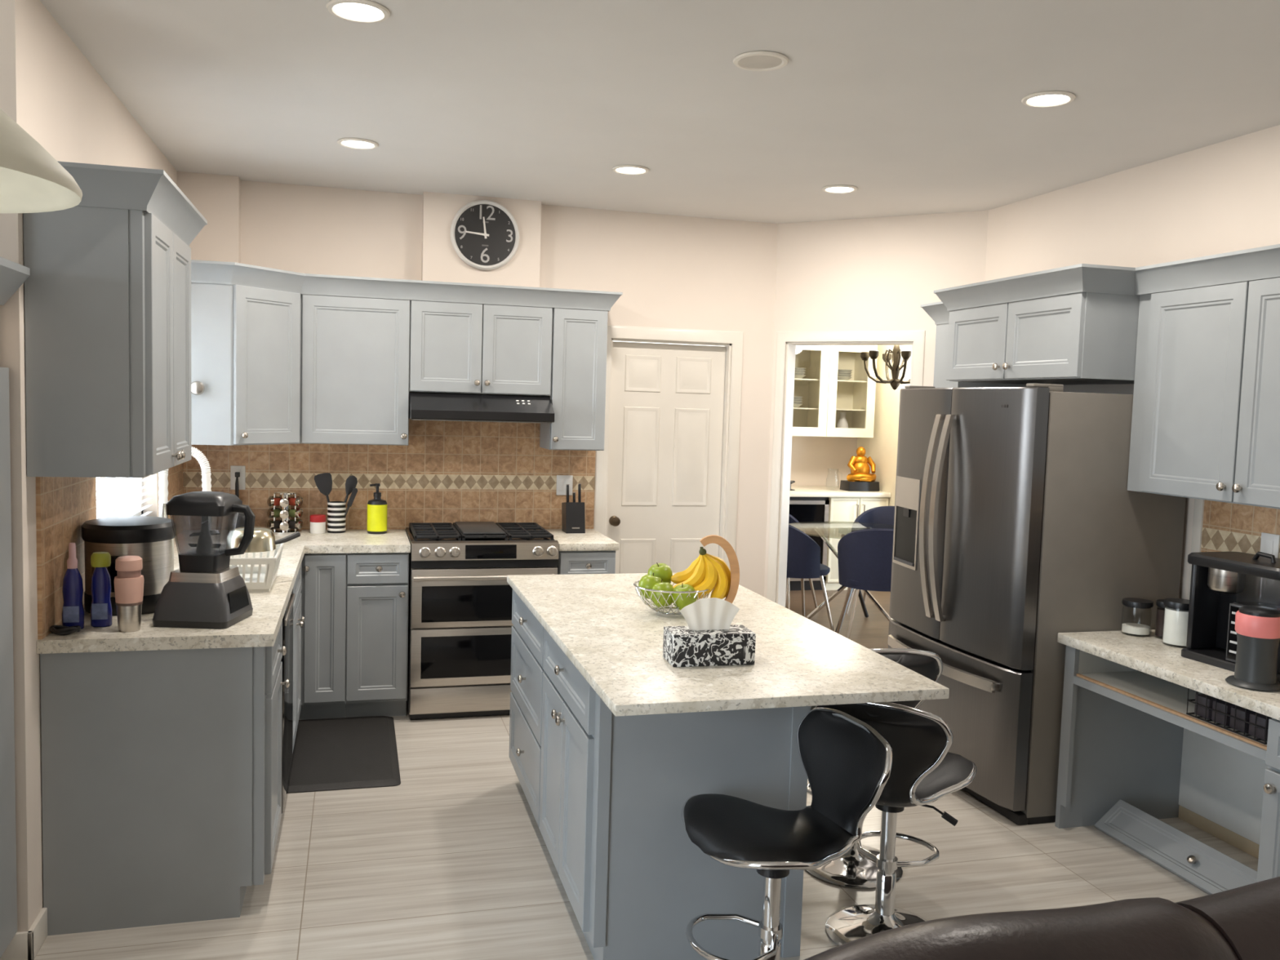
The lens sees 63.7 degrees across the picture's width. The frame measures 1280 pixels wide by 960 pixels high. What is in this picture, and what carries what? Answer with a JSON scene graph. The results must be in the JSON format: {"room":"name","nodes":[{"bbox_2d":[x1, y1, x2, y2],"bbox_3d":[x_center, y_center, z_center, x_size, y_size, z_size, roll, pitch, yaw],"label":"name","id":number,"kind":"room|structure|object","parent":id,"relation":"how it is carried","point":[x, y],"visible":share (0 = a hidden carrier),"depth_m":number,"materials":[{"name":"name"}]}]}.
{"room":"kitchen","nodes":[
{"label":"kitchen","id":0,"kind":"room"},
{"bbox_2d":[0,0,177,932],"bbox_3d":[-2.154,-0.102,4.180,0.130,2.785,2.721,1,4,-15],"label":"wall","id":1,"kind":"structure","parent":0,"point":[48,86],"depth_m":2.98,"materials":[{"name":"paint"}]},
{"bbox_2d":[35,462,183,639],"bbox_3d":[-2.109,0.118,4.278,0.012,0.505,2.591,1,4,-15],"label":"backsplash","id":2,"kind":"structure","parent":1,"relation":"attached to","point":[63,504],"depth_m":3.22,"materials":[{"name":"brown tile"}]},
{"bbox_2d":[22,160,207,477],"bbox_3d":[-1.651,-0.474,3.314,0.371,0.875,0.887,1,4,-15],"label":"upper cabinet","id":3,"kind":"object","parent":1,"relation":"attached to","point":[108,286],"visible":1,"depth_m":2.95,"materials":[{"name":"grey paint"}]},
{"bbox_2d":[100,477,142,518],"bbox_3d":[-2.153,-0.290,4.248,0.165,1.090,1.280,1,4,-15],"label":"window","id":4,"kind":"structure","parent":1,"relation":"in","point":[112,480],"depth_m":4.27,"materials":[{"name":"glass"}]},
{"bbox_2d":[96,477,152,517],"bbox_3d":[-2.134,-0.300,4.252,0.023,0.995,1.160,1,4,-15],"label":"blind","id":5,"kind":"object","parent":4,"relation":"attached to","point":[104,478],"visible":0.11,"depth_m":4.29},
{"bbox_2d":[191,282,300,445],"bbox_3d":[-2.039,-0.579,5.218,0.608,0.780,0.686,1,4,-15],"label":"upper cabinet","id":6,"kind":"object","parent":1,"relation":"attached to","point":[246,340],"visible":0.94,"depth_m":4.98,"materials":[{"name":"grey paint"}]},
{"bbox_2d":[191,259,622,311],"bbox_3d":[-1.206,-0.994,5.393,2.370,0.098,0.408,0,5,-24],"label":"crown molding","id":7,"kind":"structure","parent":6,"relation":"on","point":[202,271],"depth_m":5.37,"materials":[{"name":"grey paint"}]},
{"bbox_2d":[177,171,541,287],"bbox_3d":[-1.491,-1.292,5.628,1.895,0.585,0.100,1,4,-15],"label":"wall","id":8,"kind":"structure","parent":0,"point":[441,262],"depth_m":5.67,"materials":[{"name":"paint"}]},
{"bbox_2d":[449,200,519,270],"bbox_3d":[-0.859,-1.360,5.724,0.384,0.384,0.036,1,4,-15],"label":"wall clock","id":9,"kind":"object","parent":8,"relation":"attached to","point":[485,234],"visible":1,"depth_m":5.72,"materials":[{"name":"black plastic"}]},
{"bbox_2d":[240,180,778,596],"bbox_3d":[-0.884,-0.198,6.004,3.565,2.785,0.130,1,4,-15],"label":"wall","id":10,"kind":"structure","parent":0,"point":[670,271],"depth_m":6.08,"materials":[{"name":"paint"}]},
{"bbox_2d":[299,293,410,445],"bbox_3d":[-1.524,-0.586,5.525,0.550,0.780,0.365,1,4,-15],"label":"upper cabinet","id":11,"kind":"object","parent":10,"relation":"attached to","point":[355,351],"visible":1,"depth_m":5.38,"materials":[{"name":"grey paint"}]},
{"bbox_2d":[182,471,595,489],"bbox_3d":[-1.357,0.008,5.816,2.254,0.084,0.013,1,4,-15],"label":"trim","id":12,"kind":"structure","parent":10,"relation":"attached to","point":[190,479],"depth_m":5.81,"materials":[{"name":"beige tile"}]},
{"bbox_2d":[182,391,595,529],"bbox_3d":[-1.353,-0.113,5.808,2.254,0.785,0.012,1,4,-15],"label":"backsplash","id":13,"kind":"structure","parent":10,"relation":"attached to","point":[434,446],"depth_m":5.85,"materials":[{"name":"brown tile"}]},
{"bbox_2d":[408,299,552,395],"bbox_3d":[-0.887,-0.723,5.689,0.759,0.493,0.365,1,4,-15],"label":"upper cabinet","id":14,"kind":"object","parent":10,"relation":"attached to","point":[455,348],"visible":1,"depth_m":5.54,"materials":[{"name":"grey paint"}]},
{"bbox_2d":[408,392,554,423],"bbox_3d":[-0.882,-0.397,5.657,0.752,0.144,0.477,1,4,-15],"label":"range hood","id":15,"kind":"object","parent":14,"relation":"attached to","point":[422,406],"visible":0.98,"depth_m":5.48,"materials":[{"name":"black metal"}]},
{"bbox_2d":[539,307,608,450],"bbox_3d":[-0.375,-0.570,5.841,0.310,0.790,0.365,1,4,-15],"label":"upper cabinet","id":16,"kind":"object","parent":10,"relation":"attached to","point":[577,396],"visible":0.99,"depth_m":5.70,"materials":[{"name":"grey paint"}]},
{"bbox_2d":[607,341,725,573],"bbox_3d":[0.152,0.186,6.293,0.725,2.022,0.101,1,4,-15],"label":"door","id":17,"kind":"structure","parent":10,"relation":"in","point":[667,409],"depth_m":6.28,"materials":[{"name":"white paint"}]},
{"bbox_2d":[593,324,743,570],"bbox_3d":[0.149,0.144,6.305,0.905,2.120,0.150,1,4,-15],"label":"door frame","id":18,"kind":"structure","parent":10,"relation":"attached to","point":[735,339],"depth_m":6.26,"materials":[{"name":"white paint"}]},
{"bbox_2d":[33,589,1257,959],"bbox_3d":[0.616,1.446,3.631,10.000,0.066,12.300,1,4,-15],"label":"floor","id":19,"kind":"structure","parent":0,"point":[453,860],"depth_m":3.68,"materials":[{"name":"tile"}]},
{"bbox_2d":[0,257,30,957],"bbox_3d":[-1.932,0.431,2.481,0.658,1.985,0.714,1,4,-15],"label":"tall cabinet","id":20,"kind":"object","parent":19,"relation":"on","point":[13,275],"visible":1,"depth_m":2.84,"materials":[{"name":"grey paint"}]},
{"bbox_2d":[40,621,289,935],"bbox_3d":[-1.540,0.929,3.444,0.677,0.875,0.539,1,4,-15],"label":"base cabinet","id":21,"kind":"object","parent":19,"relation":"on","point":[162,769],"visible":0.98,"depth_m":3.18,"materials":[{"name":"grey paint"}]},
{"bbox_2d":[280,589,295,813],"bbox_3d":[-1.700,0.874,4.005,0.653,0.852,0.624,1,4,-15],"label":"dishwasher","id":22,"kind":"object","parent":19,"relation":"on","point":[286,660],"visible":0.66,"depth_m":4.02,"materials":[{"name":"black metal"}]},
{"bbox_2d":[292,561,304,753],"bbox_3d":[-1.874,0.829,4.666,0.675,0.875,0.738,1,4,-15],"label":"base cabinet","id":23,"kind":"object","parent":19,"relation":"on","point":[298,621],"visible":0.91,"depth_m":4.72,"materials":[{"name":"grey paint"}]},
{"bbox_2d":[36,528,410,653],"bbox_3d":[-1.554,0.396,4.439,1.171,0.040,2.593,1,4,-15],"label":"countertop","id":24,"kind":"structure","parent":23,"relation":"on","point":[261,628],"depth_m":3.36,"materials":[{"name":"beige stone"}]},
{"bbox_2d":[62,542,84,629],"bbox_3d":[-1.752,0.328,3.185,0.062,0.268,0.048,1,4,-15],"label":"bottle","id":25,"kind":"object","parent":24,"relation":"on","point":[73,611],"visible":0.93,"depth_m":3.17,"materials":[{"name":"blue plastic"}]},
{"bbox_2d":[90,551,112,626],"bbox_3d":[-1.693,0.343,3.240,0.062,0.234,0.056,1,4,-15],"label":"soap bottle","id":26,"kind":"object","parent":24,"relation":"on","point":[101,615],"visible":1,"depth_m":3.22,"materials":[{"name":"blue plastic"}]},
{"bbox_2d":[81,515,176,615],"bbox_3d":[-1.740,0.284,3.517,0.290,0.308,0.293,1,4,-15],"label":"rice cooker","id":27,"kind":"object","parent":24,"relation":"on","point":[150,538],"visible":0.62,"depth_m":3.42,"materials":[{"name":"silver plastic"}]},
{"bbox_2d":[114,555,144,631],"bbox_3d":[-1.582,0.351,3.193,0.084,0.230,0.084,1,4,-15],"label":"tumbler","id":28,"kind":"object","parent":24,"relation":"on","point":[129,580],"visible":1,"depth_m":3.17,"materials":[{"name":"metal"}]},
{"bbox_2d":[158,446,211,530],"bbox_3d":[-1.998,0.101,4.520,0.228,0.510,0.060,1,4,-15],"label":"faucet","id":29,"kind":"object","parent":24,"relation":"on","point":[200,457],"visible":0.39,"depth_m":4.50,"materials":[{"name":"silver metal"}]},
{"bbox_2d":[152,491,255,629],"bbox_3d":[-1.396,0.251,3.354,0.284,0.418,0.240,2,4,1],"label":"blender","id":30,"kind":"object","parent":24,"relation":"on","point":[206,592],"visible":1,"depth_m":3.28,"materials":[{"name":"black plastic"}]},
{"bbox_2d":[227,471,244,533],"bbox_3d":[-2.123,0.123,5.482,0.112,0.316,0.224,1,4,-15],"label":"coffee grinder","id":31,"kind":"object","parent":24,"relation":"on","point":[240,521],"visible":0.55,"depth_m":5.39,"materials":[{"name":"black plastic"}]},
{"bbox_2d":[213,542,284,592],"bbox_3d":[-1.552,0.340,4.017,0.286,0.134,0.408,1,4,-15],"label":"dish rack","id":32,"kind":"object","parent":24,"relation":"on","point":[256,579],"visible":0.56,"depth_m":3.87,"materials":[{"name":"white plastic"}]},
{"bbox_2d":[226,526,300,552],"bbox_3d":[-1.507,0.226,4.082,0.185,0.086,0.281,3,4,18],"label":"saucepan","id":33,"kind":"object","parent":32,"relation":"on","point":[264,539],"visible":0.7,"depth_m":3.98,"materials":[{"name":"metal"}]},
{"bbox_2d":[271,491,302,534],"bbox_3d":[-1.909,0.173,5.549,0.170,0.219,0.170,1,4,-15],"label":"spice rack","id":34,"kind":"object","parent":24,"relation":"on","point":[287,495],"visible":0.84,"depth_m":5.52,"materials":[{"name":"silver metal"}]},
{"bbox_2d":[327,501,346,533],"bbox_3d":[-1.654,0.203,5.621,0.098,0.165,0.098,1,4,-15],"label":"utensil holder","id":35,"kind":"object","parent":24,"relation":"on","point":[336,523],"visible":1,"depth_m":5.58,"materials":[{"name":"ceramic"}]},
{"bbox_2d":[314,472,332,502],"bbox_3d":[-1.702,0.117,5.579,0.119,0.314,0.016,0,5,-23],"label":"spatula","id":36,"kind":"object","parent":35,"relation":"in","point":[323,482],"visible":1,"depth_m":5.57,"materials":[{"name":"black plastic"}]},
{"bbox_2d":[367,483,387,533],"bbox_3d":[-1.436,0.154,5.636,0.106,0.273,0.106,1,4,-15],"label":"pump bottle","id":37,"kind":"object","parent":24,"relation":"on","point":[376,507],"visible":1,"depth_m":5.60,"materials":[{"name":"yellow plastic"}]},
{"bbox_2d":[298,553,346,719],"bbox_3d":[-1.671,0.777,5.452,0.229,0.875,0.650,1,4,-15],"label":"base cabinet","id":38,"kind":"object","parent":19,"relation":"on","point":[323,592],"visible":0.96,"depth_m":5.17,"materials":[{"name":"grey paint"}]},
{"bbox_2d":[285,715,400,793],"bbox_3d":[-1.407,1.260,4.824,0.524,0.020,0.984,1,4,-15],"label":"floor mat","id":39,"kind":"object","parent":19,"relation":"on","point":[340,753],"visible":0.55,"depth_m":4.72,"materials":[{"name":"black plastic"}]},
{"bbox_2d":[346,552,408,717],"bbox_3d":[-1.412,0.779,5.523,0.304,0.875,0.650,1,4,-15],"label":"base cabinet","id":40,"kind":"object","parent":19,"relation":"on","point":[378,583],"visible":0.99,"depth_m":5.25,"materials":[{"name":"grey paint"}]},
{"bbox_2d":[405,521,558,719],"bbox_3d":[-0.881,0.741,5.628,0.756,0.968,0.708,1,4,-15],"label":"oven range","id":41,"kind":"object","parent":19,"relation":"on","point":[460,595],"visible":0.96,"depth_m":5.32,"materials":[{"name":"metal"}]},
{"bbox_2d":[405,527,555,545],"bbox_3d":[-0.882,0.307,5.646,0.756,0.020,0.605,1,4,-15],"label":"cooktop","id":42,"kind":"object","parent":41,"relation":"in","point":[411,536],"depth_m":5.43,"materials":[{"name":"black metal"}]},
{"bbox_2d":[556,550,615,574],"bbox_3d":[-0.365,0.789,5.811,0.308,0.875,0.650,1,4,-15],"label":"base cabinet","id":43,"kind":"object","parent":19,"relation":"on","point":[569,562],"visible":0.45,"depth_m":5.50,"materials":[{"name":"grey paint"}]},
{"bbox_2d":[545,528,618,551],"bbox_3d":[-0.352,0.333,5.786,0.328,0.040,0.627,1,4,-15],"label":"countertop","id":44,"kind":"structure","parent":43,"relation":"on","point":[592,540],"depth_m":5.56,"materials":[{"name":"beige stone"}]},
{"bbox_2d":[561,502,585,533],"bbox_3d":[-0.385,0.211,5.952,0.110,0.175,0.155,1,4,-15],"label":"knife block","id":45,"kind":"object","parent":44,"relation":"on","point":[573,518],"visible":1,"depth_m":5.90,"materials":[{"name":"black plastic"}]},
{"bbox_2d":[508,589,810,959],"bbox_3d":[-0.045,0.944,3.783,0.697,0.885,1.591,1,4,-15],"label":"kitchen island","id":46,"kind":"object","parent":19,"relation":"on","point":[606,793],"visible":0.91,"depth_m":3.04,"materials":[{"name":"grey paint"}]},
{"bbox_2d":[506,573,949,716],"bbox_3d":[0.137,0.502,3.614,0.940,0.030,1.928,1,4,-15],"label":"island countertop","id":47,"kind":"structure","parent":46,"relation":"on","point":[600,622],"depth_m":3.06,"materials":[{"name":"beige stone"}]},
{"bbox_2d":[633,534,739,614],"bbox_3d":[0.146,0.336,3.733,0.349,0.285,0.287,-1,5,-34],"label":"fruit bowl","id":48,"kind":"object","parent":47,"relation":"on","point":[723,543],"visible":0.58,"depth_m":3.70,"materials":[{"name":"silver metal"}]},
{"bbox_2d":[647,562,672,583],"bbox_3d":[0.073,0.346,3.739,0.092,0.098,0.091,-2,6,-44],"label":"apple","id":49,"kind":"object","parent":48,"relation":"in","point":[662,571],"visible":0.62,"depth_m":3.71,"materials":[{"name":"food"}]},
{"bbox_2d":[649,579,673,607],"bbox_3d":[0.078,0.403,3.652,0.091,0.098,0.092,0,5,-21],"label":"apple","id":50,"kind":"object","parent":48,"relation":"in","point":[663,586],"visible":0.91,"depth_m":3.62,"materials":[{"name":"food"}]},
{"bbox_2d":[671,582,697,610],"bbox_3d":[0.156,0.412,3.640,0.092,0.099,0.091,-2,5,-39],"label":"apple","id":51,"kind":"object","parent":48,"relation":"in","point":[681,603],"visible":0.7,"depth_m":3.61,"materials":[{"name":"food"}]},
{"bbox_2d":[670,546,730,599],"bbox_3d":[0.219,0.340,3.699,0.253,0.196,0.120,1,4,-15],"label":"banana bunch","id":52,"kind":"object","parent":48,"relation":"in","point":[707,571],"visible":0.94,"depth_m":3.69,"materials":[{"name":"food"}]},
{"bbox_2d":[662,597,755,666],"bbox_3d":[0.203,0.438,3.024,0.246,0.187,0.120,1,4,-13],"label":"tissue box","id":53,"kind":"object","parent":47,"relation":"on","point":[709,638],"visible":1,"depth_m":2.99,"materials":[{"name":"black cardboard"}]},
{"bbox_2d":[681,707,893,959],"bbox_3d":[0.391,1.067,2.813,0.531,0.808,0.488,0,4,-17],"label":"bar stool","id":54,"kind":"object","parent":19,"relation":"on","point":[846,762],"visible":1,"depth_m":2.80,"materials":[{"name":"black leather"}]},
{"bbox_2d":[789,497,829,590],"bbox_3d":[1.391,0.560,9.698,0.498,0.866,0.685,1,4,-15],"label":"beverage fridge","id":55,"kind":"object","parent":19,"relation":"on","point":[811,513],"visible":0.33,"depth_m":9.40,"materials":[{"name":"black metal"}]},
{"bbox_2d":[785,524,834,631],"bbox_3d":[1.133,0.692,7.775,0.537,0.862,0.554,0,4,-20],"label":"dining chair","id":56,"kind":"object","parent":19,"relation":"on","point":[803,557],"visible":0.47,"depth_m":7.53,"materials":[{"name":"blue fabric"}]},
{"bbox_2d":[807,526,890,631],"bbox_3d":[1.654,0.752,7.947,1.120,0.743,1.120,1,4,-15],"label":"dining table","id":57,"kind":"object","parent":19,"relation":"on","point":[824,538],"visible":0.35,"depth_m":8.02,"materials":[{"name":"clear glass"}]},
{"bbox_2d":[824,497,888,590],"bbox_3d":[1.925,0.565,9.825,0.595,0.868,0.724,1,4,-15],"label":"sideboard","id":58,"kind":"object","parent":19,"relation":"on","point":[843,512],"visible":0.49,"depth_m":9.46,"materials":[{"name":"beige paint"}]},
{"bbox_2d":[835,528,893,639],"bbox_3d":[1.672,0.743,7.310,0.554,0.862,0.537,2,4,3],"label":"dining chair","id":59,"kind":"object","parent":19,"relation":"on","point":[864,556],"visible":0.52,"depth_m":7.10,"materials":[{"name":"blue fabric"}]},
{"bbox_2d":[845,506,894,613],"bbox_3d":[2.022,0.663,8.527,0.554,0.862,0.537,4,5,29],"label":"dining chair","id":60,"kind":"object","parent":19,"relation":"on","point":[882,517],"visible":0.13,"depth_m":8.71,"materials":[{"name":"blue fabric"}]},
{"bbox_2d":[806,648,942,888],"bbox_3d":[0.779,0.982,3.716,0.488,0.868,0.531,1,4,-3],"label":"bar stool","id":61,"kind":"object","parent":19,"relation":"on","point":[854,869],"visible":0.2,"depth_m":3.62,"materials":[{"name":"silver metal"}]},
{"bbox_2d":[810,702,977,946],"bbox_3d":[0.767,1.040,3.242,0.488,0.820,0.531,4,5,33],"label":"bar stool","id":62,"kind":"object","parent":19,"relation":"on","point":[923,771],"visible":0.58,"depth_m":3.14,"materials":[{"name":"black leather"}]},
{"bbox_2d":[920,301,1026,387],"bbox_3d":[1.717,0.207,5.389,0.518,2.222,0.290,1,4,-15],"label":"tall cabinet","id":63,"kind":"object","parent":19,"relation":"on","point":[937,311],"visible":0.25,"depth_m":5.27,"materials":[{"name":"grey paint"}]},
{"bbox_2d":[887,383,1186,825],"bbox_3d":[1.685,0.474,4.698,0.887,1.790,1.060,1,4,-15],"label":"fridge","id":64,"kind":"object","parent":19,"relation":"on","point":[1018,525],"visible":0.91,"depth_m":4.21,"materials":[{"name":"metal"}]},
{"bbox_2d":[804,876,1279,959],"bbox_3d":[0.951,1.173,1.631,2.180,0.803,0.880,1,4,-15],"label":"sofa","id":65,"kind":"object","parent":19,"relation":"on","point":[1242,922],"visible":1,"depth_m":1.81,"materials":[{"name":"brown leather"}]},
{"bbox_2d":[804,897,1239,959],"bbox_3d":[0.440,1.098,1.776,1.230,0.661,0.260,1,4,-15],"label":"cushion","id":66,"kind":"object","parent":65,"relation":"on","point":[1153,928],"depth_m":1.79,"materials":[{"name":"brown leather"}]},
{"bbox_2d":[1176,876,1279,959],"bbox_3d":[1.483,1.097,2.062,0.928,0.683,0.260,1,4,-15],"label":"cushion","id":67,"kind":"object","parent":65,"relation":"on","point":[1246,917],"depth_m":1.90,"materials":[{"name":"brown leather"}]},
{"bbox_2d":[1054,645,1279,894],"bbox_3d":[2.161,1.095,3.514,0.641,0.754,1.515,1,4,-15],"label":"base cabinet","id":68,"kind":"object","parent":19,"relation":"on","point":[1127,734],"depth_m":4.12,"materials":[{"name":"grey paint"}]},
{"bbox_2d":[1057,629,1279,720],"bbox_3d":[2.178,0.698,3.487,0.606,0.040,1.556,1,4,-15],"label":"countertop","id":69,"kind":"structure","parent":68,"relation":"on","point":[1148,654],"depth_m":3.69,"materials":[{"name":"beige stone"}]},
{"bbox_2d":[1120,597,1153,635],"bbox_3d":[2.004,0.554,4.159,0.116,0.138,0.116,1,4,-15],"label":"glass jar","id":70,"kind":"object","parent":69,"relation":"on","point":[1129,628],"visible":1,"depth_m":4.13,"materials":[{"name":"clear glass"}]},
{"bbox_2d":[1161,598,1189,645],"bbox_3d":[2.084,0.552,3.982,0.121,0.172,0.121,1,4,-15],"label":"jar","id":71,"kind":"object","parent":69,"relation":"on","point":[1176,610],"visible":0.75,"depth_m":3.94,"materials":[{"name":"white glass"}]},
{"bbox_2d":[1181,551,1279,682],"bbox_3d":[2.175,0.458,3.653,0.250,0.414,0.405,0,4,-19],"label":"coffee maker","id":72,"kind":"object","parent":69,"relation":"on","point":[1222,583],"visible":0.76,"depth_m":3.70,"materials":[{"name":"black plastic"}]},
{"bbox_2d":[1207,567,1245,592],"bbox_3d":[2.108,0.355,3.708,0.116,0.082,0.116,0,4,-19],"label":"basket","id":73,"kind":"object","parent":72,"relation":"on","point":[1219,580],"depth_m":3.66,"materials":[{"name":"metal"}]},
{"bbox_2d":[1225,605,1279,691],"bbox_3d":[2.036,0.549,3.401,0.170,0.260,0.170,1,4,-15],"label":"travel mug","id":74,"kind":"object","parent":69,"relation":"on","point":[1257,628],"visible":1,"depth_m":3.35,"materials":[{"name":"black plastic"}]},
{"bbox_2d":[1080,671,1266,745],"bbox_3d":[2.137,0.816,3.756,0.565,0.017,0.941,1,4,-15],"label":"shelf","id":75,"kind":"object","parent":68,"relation":"attached to","point":[1159,693],"depth_m":3.87,"materials":[{"name":"grey wood"}]},
{"bbox_2d":[1186,688,1271,744],"bbox_3d":[2.059,0.777,3.452,0.251,0.101,0.325,1,4,-15],"label":"wire basket","id":76,"kind":"object","parent":75,"relation":"on","point":[1242,719],"visible":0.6,"depth_m":3.41,"materials":[{"name":"black metal"}]},
{"bbox_3d":[0.618,0.551,9.493,1.098,0.868,0.670,1,4,-15],"label":"sideboard","id":77,"kind":"object","parent":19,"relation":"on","visible":0},
{"bbox_2d":[789,485,890,497],"bbox_3d":[1.166,0.102,9.590,2.198,0.042,0.718,1,4,-15],"label":"countertop","id":78,"kind":"structure","parent":77,"relation":"on","point":[800,491],"depth_m":9.47,"materials":[{"name":"stone"}]},
{"bbox_2d":[840,446,879,491],"bbox_3d":[2.075,-0.108,9.690,0.320,0.414,0.216,1,4,-15],"label":"statue","id":79,"kind":"object","parent":78,"relation":"on","point":[860,478],"visible":1,"depth_m":9.63,"materials":[{"name":"gold metal"}]},
{"bbox_2d":[40,0,1279,223],"bbox_3d":[0.701,-1.397,3.421,10.000,0.080,12.300,1,4,-15],"label":"ceiling","id":80,"kind":"structure","parent":0,"point":[917,106],"depth_m":3.71,"materials":[{"name":"paint"}]},
{"bbox_2d":[0,108,82,213],"bbox_3d":[-0.991,-0.818,1.288,0.512,0.861,0.512,1,4,-15],"label":"pendant lamp","id":81,"kind":"object","parent":80,"relation":"hanging from","point":[32,180],"visible":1,"depth_m":1.39,"materials":[{"name":"white glass"}]},
{"bbox_2d":[337,137,378,149],"bbox_3d":[-1.256,-1.497,4.593,0.180,0.009,0.180,1,4,-15],"label":"recessed light","id":82,"kind":"object","parent":80,"relation":"in","point":[352,143],"visible":1,"depth_m":4.58,"materials":[{"name":"white paint"}]},
{"bbox_2d":[326,0,390,23],"bbox_3d":[-0.821,-1.367,3.006,0.180,0.009,0.180,1,4,-15],"label":"recessed light","id":83,"kind":"object","parent":80,"relation":"in","point":[367,11],"visible":1,"depth_m":3.00,"materials":[{"name":"white paint"}]},
{"bbox_2d":[733,50,788,71],"bbox_3d":[0.391,-1.355,3.340,0.180,0.009,0.180,1,4,-15],"label":"ceiling speaker","id":84,"kind":"object","parent":80,"relation":"in","point":[759,60],"visible":1,"depth_m":3.33,"materials":[{"name":"white paint"}]},
{"bbox_2d":[860,345,911,390],"bbox_3d":[2.136,-1.219,8.563,0.578,0.944,0.590,1,4,-15],"label":"chandelier","id":85,"kind":"object","parent":80,"relation":"hanging from","point":[895,382],"visible":0.72,"depth_m":8.56,"materials":[{"name":"brown metal"}]},
{"bbox_2d":[1021,90,1075,107],"bbox_3d":[1.445,-1.347,3.651,0.180,0.009,0.180,1,4,-15],"label":"recessed light","id":86,"kind":"object","parent":80,"relation":"in","point":[1051,98],"visible":1,"depth_m":3.64,"materials":[{"name":"white paint"}]},
{"bbox_2d":[790,435,857,486],"bbox_3d":[1.917,-0.423,10.180,4.050,2.785,0.100,1,4,-15],"label":"wall","id":87,"kind":"structure","parent":0,"point":[812,458],"depth_m":10.11,"materials":[{"name":"paint"}]},
{"bbox_2d":[791,345,877,437],"bbox_3d":[1.694,-0.860,9.799,0.970,0.880,0.437,1,4,-15],"label":"upper cabinet","id":88,"kind":"object","parent":87,"relation":"attached to","point":[825,396],"visible":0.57,"depth_m":9.78,"materials":[{"name":"beige paint"}]},
{"bbox_2d":[793,377,866,410],"bbox_3d":[1.691,-0.812,9.811,0.930,0.282,0.370,1,4,-15],"label":"shelf","id":89,"kind":"object","parent":88,"relation":"attached to","point":[851,393],"depth_m":9.97,"materials":[{"name":"beige paint"}]},
{"bbox_2d":[764,210,988,598],"bbox_3d":[1.396,-0.140,6.140,1.290,2.785,0.130,4,5,29],"label":"wall","id":90,"kind":"structure","parent":0,"point":[876,273],"depth_m":6.03,"materials":[{"name":"paint"}]},
{"bbox_2d":[766,330,925,607],"bbox_3d":[1.233,0.176,6.239,0.906,2.130,0.149,4,5,29],"label":"door frame","id":91,"kind":"structure","parent":90,"relation":"attached to","point":[917,337],"depth_m":6.35,"materials":[{"name":"white paint"}]},
{"bbox_2d":[856,345,911,506],"bbox_3d":[2.361,-0.383,9.827,0.220,2.785,0.820,1,4,-15],"label":"wall","id":92,"kind":"structure","parent":0,"point":[882,448],"depth_m":9.64,"materials":[{"name":"beige paint"}]},
{"bbox_2d":[984,124,1279,599],"bbox_3d":[2.987,0.212,2.004,0.130,2.785,7.914,1,4,-15],"label":"wall","id":93,"kind":"structure","parent":0,"point":[1224,197],"depth_m":4.50,"materials":[{"name":"paint"}]},
{"bbox_2d":[946,291,1139,385],"bbox_3d":[1.885,-0.615,4.611,0.623,0.351,0.959,1,4,-15],"label":"upper cabinet","id":94,"kind":"object","parent":93,"relation":"attached to","point":[1078,338],"visible":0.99,"depth_m":4.30,"materials":[{"name":"grey paint"}]},
{"bbox_2d":[933,244,1279,311],"bbox_3d":[2.013,-0.787,4.106,0.646,0.100,2.080,1,4,-15],"label":"crown molding","id":95,"kind":"structure","parent":94,"relation":"on","point":[1263,262],"depth_m":4.05,"materials":[{"name":"grey paint"}]},
{"bbox_2d":[1187,498,1204,599],"bbox_3d":[2.291,0.332,4.247,0.020,0.585,0.045,1,4,-15],"label":"trim","id":96,"kind":"structure","parent":93,"relation":"attached to","point":[1198,510],"depth_m":4.23,"materials":[{"name":"white paint"}]},
{"bbox_2d":[1127,276,1279,509],"bbox_3d":[2.256,-0.314,3.713,0.378,0.796,1.007,1,4,-15],"label":"upper cabinet","id":97,"kind":"object","parent":93,"relation":"attached to","point":[1211,428],"depth_m":3.77,"materials":[{"name":"grey paint"}]},
{"bbox_2d":[1177,804,1259,858],"bbox_3d":[2.387,1.426,3.869,0.013,0.055,0.945,1,4,-15],"label":"baseboard","id":98,"kind":"structure","parent":93,"relation":"attached to","point":[1220,832],"depth_m":4.11,"materials":[{"name":"wood"}]},
{"bbox_2d":[1200,499,1279,551],"bbox_3d":[2.494,0.382,3.521,0.012,0.605,1.465,1,4,-15],"label":"backsplash","id":99,"kind":"structure","parent":93,"relation":"attached to","point":[1224,516],"depth_m":4.04,"materials":[{"name":"tile"}]},
{"bbox_2d":[1200,527,1279,558],"bbox_3d":[2.497,0.292,3.514,0.013,0.084,1.465,1,4,-15],"label":"trim","id":100,"kind":"structure","parent":93,"relation":"attached to","point":[1211,539],"depth_m":4.08,"materials":[{"name":"tile"}]},
{"bbox_2d":[1260,532,1279,558],"bbox_3d":[2.380,0.263,3.898,0.008,0.120,0.080,1,4,-15],"label":"switch plate","id":101,"kind":"object","parent":93,"relation":"attached to","point":[1270,543],"visible":0.52,"depth_m":3.89,"materials":[{"name":"white plastic"}]},
{"bbox_3d":[-2.982,-0.011,2.613,2.296,2.785,0.130,1,4,-15],"label":"wall","id":102,"kind":"structure","parent":0,"visible":0},
{"bbox_2d":[0,907,47,959],"bbox_3d":[-2.132,1.341,2.955,0.740,0.090,0.154,1,4,-15],"label":"baseboard","id":103,"kind":"structure","parent":102,"relation":"attached to","point":[24,945],"depth_m":2.98,"materials":[{"name":"white paint"}]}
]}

